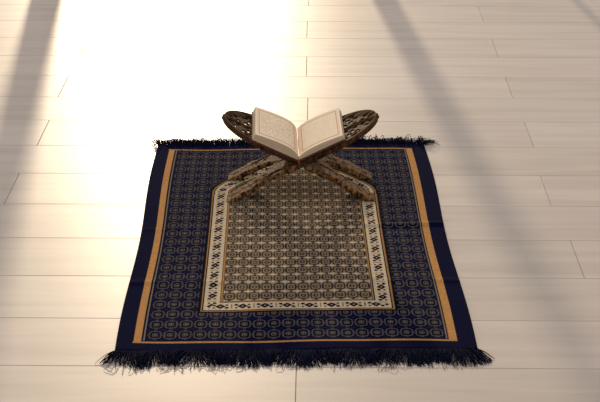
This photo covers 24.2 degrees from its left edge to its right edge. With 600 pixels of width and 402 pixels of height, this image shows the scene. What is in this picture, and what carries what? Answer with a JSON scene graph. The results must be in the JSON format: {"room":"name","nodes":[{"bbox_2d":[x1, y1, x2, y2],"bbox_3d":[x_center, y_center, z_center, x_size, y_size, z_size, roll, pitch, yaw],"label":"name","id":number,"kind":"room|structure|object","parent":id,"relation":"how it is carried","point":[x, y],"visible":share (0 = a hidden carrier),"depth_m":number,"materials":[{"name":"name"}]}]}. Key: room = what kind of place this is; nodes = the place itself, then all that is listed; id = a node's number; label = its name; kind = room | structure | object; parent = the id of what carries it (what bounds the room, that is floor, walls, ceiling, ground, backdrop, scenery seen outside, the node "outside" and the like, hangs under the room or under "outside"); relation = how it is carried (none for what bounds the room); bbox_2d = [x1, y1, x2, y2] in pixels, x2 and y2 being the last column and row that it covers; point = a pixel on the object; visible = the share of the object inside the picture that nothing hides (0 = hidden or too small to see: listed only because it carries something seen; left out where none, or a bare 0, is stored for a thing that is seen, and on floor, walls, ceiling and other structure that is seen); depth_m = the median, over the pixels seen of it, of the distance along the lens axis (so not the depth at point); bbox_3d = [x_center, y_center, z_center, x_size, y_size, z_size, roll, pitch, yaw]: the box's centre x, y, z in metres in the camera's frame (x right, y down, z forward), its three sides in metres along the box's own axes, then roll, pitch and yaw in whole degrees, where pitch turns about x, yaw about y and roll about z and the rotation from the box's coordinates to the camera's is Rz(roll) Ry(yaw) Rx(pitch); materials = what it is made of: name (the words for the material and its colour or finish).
{"room":"prayer room","nodes":[
{"label":"prayer room","id":0,"kind":"room"},
{"bbox_2d":[13,0,584,401],"bbox_3d":[-0.448,-0.502,4.553,15.400,0.001,10.300,0,24,1],"label":"subfloor","id":1,"kind":"structure","parent":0,"point":[308,0],"depth_m":3.91,"materials":[{"name":"beige"}]},
{"bbox_2d":[0,0,599,401],"bbox_3d":[0.329,-0.535,4.623,16.647,0.002,10.259,0,24,1],"label":"floor","id":2,"kind":"structure","parent":0,"point":[133,73],"depth_m":3.75,"materials":[{"name":"beige wood"}]},
{"bbox_2d":[98,134,494,374],"bbox_3d":[-0.012,0.067,3.252,0.806,0.028,1.230,0,24,-1],"label":"rug","id":3,"kind":"object","parent":2,"relation":"on","point":[301,263],"visible":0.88,"depth_m":3.09,"materials":[{"name":"blue fabric"}]},
{"bbox_2d":[221,110,378,201],"bbox_3d":[0.001,-0.124,3.455,0.387,0.196,0.180,0,24,-1],"label":"book stand","id":4,"kind":"object","parent":3,"relation":"on","point":[362,122],"visible":0.56,"depth_m":3.42,"materials":[{"name":"brown wood"}]},
{"bbox_2d":[251,107,345,162],"bbox_3d":[-0.006,-0.164,3.430,0.225,0.073,0.202,-1,24,-1],"label":"open book","id":5,"kind":"object","parent":4,"relation":"on","point":[272,131],"visible":1,"depth_m":3.40,"materials":[{"name":"paper"}]}
]}

